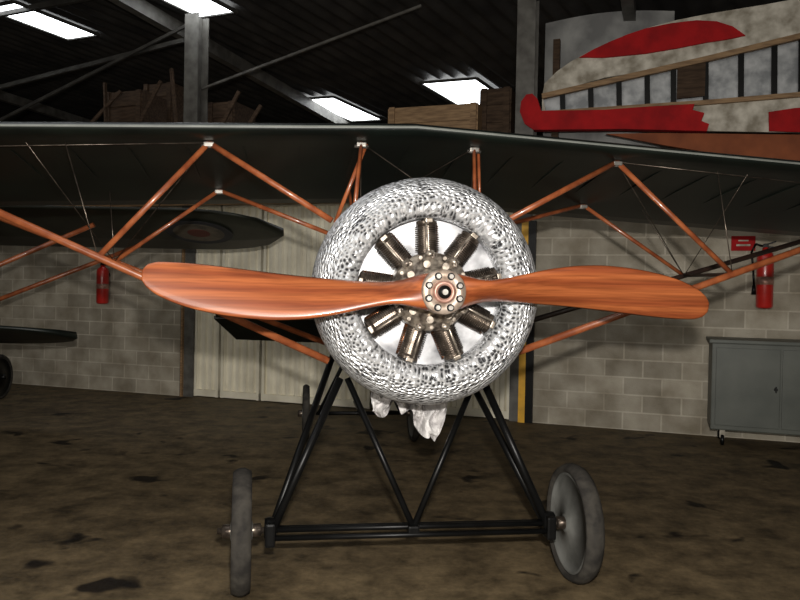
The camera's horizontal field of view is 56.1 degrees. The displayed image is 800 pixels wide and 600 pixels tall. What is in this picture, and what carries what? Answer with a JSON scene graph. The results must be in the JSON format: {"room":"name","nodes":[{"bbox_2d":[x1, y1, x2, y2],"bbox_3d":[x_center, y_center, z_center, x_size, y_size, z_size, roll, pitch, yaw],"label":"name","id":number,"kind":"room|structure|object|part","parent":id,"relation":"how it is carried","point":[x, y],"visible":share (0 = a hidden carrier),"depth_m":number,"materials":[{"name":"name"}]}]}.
{"room":"aircraft hangar","nodes":[
{"label":"aircraft hangar","id":0,"kind":"room"},
{"bbox_2d":[0,206,196,395],"bbox_3d":[-7.716,-0.136,12.262,10.200,2.750,0.241,1,1,19],"label":"wall","id":1,"kind":"structure","parent":0,"point":[131,342],"depth_m":11.05,"materials":[{"name":"brick"}]},
{"bbox_2d":[96,263,109,303],"bbox_3d":[-4.295,-0.256,10.842,0.176,0.619,0.200,1,1,-16],"label":"fire extinguisher","id":2,"kind":"object","parent":1,"relation":"attached to","point":[102,275],"visible":0.89,"depth_m":10.76,"materials":[{"name":"red metal"}]},
{"bbox_2d":[180,249,184,396],"bbox_3d":[-3.042,0.152,10.496,0.030,2.400,0.040,1,1,19],"label":"trim","id":3,"kind":"structure","parent":1,"relation":"attached to","point":[183,250],"depth_m":10.49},
{"bbox_2d":[193,205,222,397],"bbox_3d":[-2.676,-0.015,10.486,0.390,2.730,0.080,1,1,19],"label":"door","id":4,"kind":"structure","parent":1,"relation":"in","point":[197,392],"depth_m":10.44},
{"bbox_2d":[197,208,217,389],"bbox_3d":[-2.676,-0.015,10.486,0.330,2.550,0.036,1,1,19],"label":"sheet","id":5,"kind":"object","parent":4,"relation":"attached to","point":[206,353],"visible":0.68,"depth_m":10.50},
{"bbox_2d":[0,0,786,135],"bbox_3d":[-1.925,-4.053,7.947,41.999,3.498,42.000,2,1,30],"label":"ceiling","id":6,"kind":"structure","parent":0,"point":[379,67],"depth_m":12.24,"materials":[{"name":"black metal"}]},
{"bbox_2d":[0,0,99,40],"bbox_3d":[-5.541,-4.319,11.644,0.810,0.123,1.490,2,1,30],"label":"window","id":7,"kind":"structure","parent":6,"relation":"attached to","point":[40,20],"depth_m":11.71,"materials":[{"name":"glass"}]},
{"bbox_2d":[159,0,237,18],"bbox_3d":[-2.855,-4.088,10.277,0.770,0.107,1.050,2,1,30],"label":"window","id":8,"kind":"structure","parent":6,"relation":"attached to","point":[206,8],"depth_m":10.46,"materials":[{"name":"glass"}]},
{"bbox_2d":[0,0,636,122],"bbox_3d":[-1.567,-3.792,8.780,22.205,2.625,36.859,2,1,30],"label":"roof truss","id":9,"kind":"object","parent":6,"relation":"attached to","point":[142,9],"visible":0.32,"depth_m":11.24,"materials":[{"name":"metal"}]},
{"bbox_2d":[308,95,383,121],"bbox_3d":[-1.207,-4.032,15.888,0.890,0.141,1.950,2,1,30],"label":"window","id":10,"kind":"structure","parent":6,"relation":"attached to","point":[348,111],"depth_m":15.86,"materials":[{"name":"glass"}]},
{"bbox_2d":[419,77,493,104],"bbox_3d":[1.280,-3.808,13.881,1.150,0.151,1.850,2,1,30],"label":"window","id":11,"kind":"structure","parent":6,"relation":"attached to","point":[456,90],"depth_m":13.56,"materials":[{"name":"glass"}]},
{"bbox_2d":[0,374,799,599],"bbox_3d":[-0.032,1.570,6.021,34.000,0.200,34.000,1,1,0],"label":"floor","id":12,"kind":"structure","parent":0,"point":[105,495],"depth_m":5.41,"materials":[{"name":"concrete"}]},
{"bbox_2d":[0,206,283,398],"bbox_3d":[-4.594,0.206,6.703,6.614,2.333,7.000,1,1,0],"label":"parked biplane","id":13,"kind":"object","parent":12,"relation":"on","point":[200,228],"visible":0.97,"depth_m":8.03,"materials":[{"name":"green paint"}]},
{"bbox_2d":[179,12,208,396],"bbox_3d":[-2.908,-1.322,10.599,0.220,5.350,0.260,1,1,19],"label":"steel column","id":14,"kind":"structure","parent":12,"relation":"on","point":[196,51],"depth_m":10.48,"materials":[{"name":"grey metal"}]},
{"bbox_2d":[220,204,263,400],"bbox_3d":[-2.171,-0.003,10.312,0.600,2.730,0.080,1,1,19],"label":"door","id":15,"kind":"structure","parent":12,"relation":"on","point":[223,394],"depth_m":10.25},
{"bbox_2d":[224,207,258,392],"bbox_3d":[-2.171,-0.003,10.312,0.540,2.550,0.036,1,1,19],"label":"sheet","id":16,"kind":"object","parent":15,"relation":"attached to","point":[240,356],"visible":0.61,"depth_m":10.32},
{"bbox_2d":[261,203,371,408],"bbox_3d":[-1.102,0.022,9.944,1.580,2.730,0.081,1,1,19],"label":"door","id":17,"kind":"structure","parent":12,"relation":"on","point":[367,404],"depth_m":10.08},
{"bbox_2d":[266,205,366,400],"bbox_3d":[-1.102,0.022,9.944,1.520,2.550,0.036,1,1,19],"label":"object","id":18,"kind":"structure","parent":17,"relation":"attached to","point":[288,370],"depth_m":10.04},
{"bbox_2d":[297,367,419,441],"bbox_3d":[-0.428,0.924,7.836,1.267,1.029,0.990,1,1,-8],"label":"landing gear","id":19,"kind":"object","parent":12,"relation":"on","point":[413,433],"visible":0.52,"depth_m":7.59,"materials":[{"name":"metal"}]},
{"bbox_3d":[-0.439,0.787,7.928,1.120,0.759,0.800,1,1,-8],"label":"trolley frame","id":20,"kind":"part","parent":19,"relation":"part of","materials":[{"name":"black metal"}]},
{"bbox_2d":[0,122,799,596],"bbox_3d":[-0.208,0.219,6.144,8.700,2.490,5.768,1,1,-8],"label":"biplane","id":21,"kind":"object","parent":12,"relation":"on","point":[424,291],"visible":1,"depth_m":4.02,"materials":[{"name":"metal"}]},
{"bbox_2d":[372,213,512,418],"bbox_3d":[0.524,0.061,9.385,1.780,2.730,0.080,1,1,19],"label":"door","id":22,"kind":"structure","parent":12,"relation":"on","point":[475,412],"depth_m":9.21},
{"bbox_2d":[392,212,510,410],"bbox_3d":[0.524,0.061,9.385,1.720,2.550,0.036,1,1,19],"label":"sheet","id":23,"kind":"object","parent":22,"relation":"attached to","point":[498,386],"visible":0.11,"depth_m":9.18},
{"bbox_2d":[509,0,539,421],"bbox_3d":[1.505,-1.092,9.082,0.220,5.100,0.260,1,1,19],"label":"steel column","id":24,"kind":"structure","parent":12,"relation":"on","point":[528,10],"depth_m":8.95,"materials":[{"name":"grey metal"}]},
{"bbox_2d":[48,203,294,206],"bbox_3d":[-0.717,-1.495,11.912,22.000,0.426,4.450,1,1,19],"label":"rail","id":25,"kind":"object","parent":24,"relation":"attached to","point":[153,205],"visible":0.02,"depth_m":10.47,"materials":[{"name":"grey metal"}]},
{"bbox_2d":[107,89,166,121],"bbox_3d":[-4.236,-2.400,12.007,0.705,1.728,0.650,1,1,19],"label":"wooden crate","id":26,"kind":"object","parent":25,"relation":"on","point":[129,106],"visible":0.2,"depth_m":11.73,"materials":[{"name":"brown wood"}]},
{"bbox_2d":[143,82,183,121],"bbox_3d":[-3.922,-2.560,12.690,0.574,2.042,0.650,1,1,19],"label":"wooden crate","id":27,"kind":"object","parent":25,"relation":"on","point":[164,91],"visible":0.1,"depth_m":12.42,"materials":[{"name":"brown wood"}]},
{"bbox_2d":[90,68,262,122],"bbox_3d":[-4.072,-2.521,11.484,4.385,1.956,0.120,1,1,19],"label":"timber offcuts","id":28,"kind":"object","parent":25,"relation":"on","point":[106,105],"visible":0.36,"depth_m":11.36,"materials":[{"name":"brown wood"}]},
{"bbox_2d":[208,101,254,122],"bbox_3d":[-2.590,-2.229,11.494,0.470,1.464,0.650,1,1,19],"label":"wooden crate","id":29,"kind":"object","parent":25,"relation":"on","point":[240,113],"visible":0.17,"depth_m":11.23,"materials":[{"name":"brown wood"}]},
{"bbox_2d":[388,102,481,129],"bbox_3d":[0.513,-2.000,10.216,1.242,1.158,0.650,1,1,19],"label":"wooden crate","id":30,"kind":"object","parent":25,"relation":"on","point":[468,115],"visible":0.27,"depth_m":9.89,"materials":[{"name":"brown wood"}]},
{"bbox_2d":[480,86,515,132],"bbox_3d":[1.354,-2.111,10.242,0.426,1.410,0.650,1,1,19],"label":"wooden crate","id":31,"kind":"object","parent":25,"relation":"on","point":[497,104],"visible":0.31,"depth_m":9.96,"materials":[{"name":"brown wood"}]},
{"bbox_2d":[543,11,674,147],"bbox_3d":[2.549,-2.450,9.284,1.553,2.150,0.180,1,1,19],"label":"panel","id":32,"kind":"object","parent":25,"relation":"on","point":[579,35],"visible":0.32,"depth_m":9.26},
{"bbox_2d":[520,0,799,148],"bbox_3d":[3.086,-2.343,8.571,3.360,1.995,0.440,1,1,19],"label":"damaged wing","id":33,"kind":"object","parent":25,"relation":"on","point":[736,70],"visible":0.89,"depth_m":8.44},
{"bbox_3d":[3.175,-2.117,8.516,3.107,0.605,0.030,1,1,19],"label":"leading panel","id":34,"kind":"part","parent":33,"relation":"part of","materials":[{"name":"red fabric"}]},
{"bbox_2d":[606,133,799,160],"bbox_3d":[3.513,-1.604,8.271,2.417,0.562,0.060,1,1,19],"label":"panel","id":35,"kind":"object","parent":25,"relation":"on","point":[779,146],"visible":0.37,"depth_m":8.20,"materials":[{"name":"brown wood"}]},
{"bbox_2d":[676,131,799,149],"bbox_3d":[4.619,-2.360,8.913,2.600,2.070,0.086,1,1,19],"label":"plywood sheet","id":36,"kind":"object","parent":25,"relation":"on","point":[707,131],"visible":0.02,"depth_m":9.06,"materials":[{"name":"brown wood"}]},
{"bbox_2d":[518,221,536,422],"bbox_3d":[1.515,0.261,8.928,0.170,2.400,0.050,1,1,19],"label":"guard","id":37,"kind":"object","parent":24,"relation":"attached to","point":[529,229],"visible":0.57,"depth_m":8.90,"materials":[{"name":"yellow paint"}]},
{"bbox_2d":[706,336,799,444],"bbox_3d":[3.918,0.970,7.793,1.360,1.105,0.611,1,1,19],"label":"base cabinet","id":38,"kind":"object","parent":12,"relation":"on","point":[754,383],"visible":1,"depth_m":7.62,"materials":[{"name":"grey metal"}]},
{"bbox_2d":[532,214,799,442],"bbox_3d":[5.330,0.174,7.773,7.900,2.750,0.240,1,1,19],"label":"wall","id":39,"kind":"structure","parent":0,"point":[631,372],"depth_m":8.52,"materials":[{"name":"brick"}]},
{"bbox_2d":[731,236,755,250],"bbox_3d":[3.740,-0.617,8.173,0.240,0.160,0.025,1,1,19],"label":"fire sign","id":40,"kind":"object","parent":39,"relation":"attached to","point":[738,243],"visible":1,"depth_m":8.17,"materials":[{"name":"red plastic"}]},
{"bbox_2d":[750,241,775,307],"bbox_3d":[3.887,-0.272,8.009,0.235,0.721,0.184,1,1,-30],"label":"fire extinguisher","id":41,"kind":"object","parent":39,"relation":"attached to","point":[763,289],"visible":0.83,"depth_m":7.95,"materials":[{"name":"red metal"}]}
]}

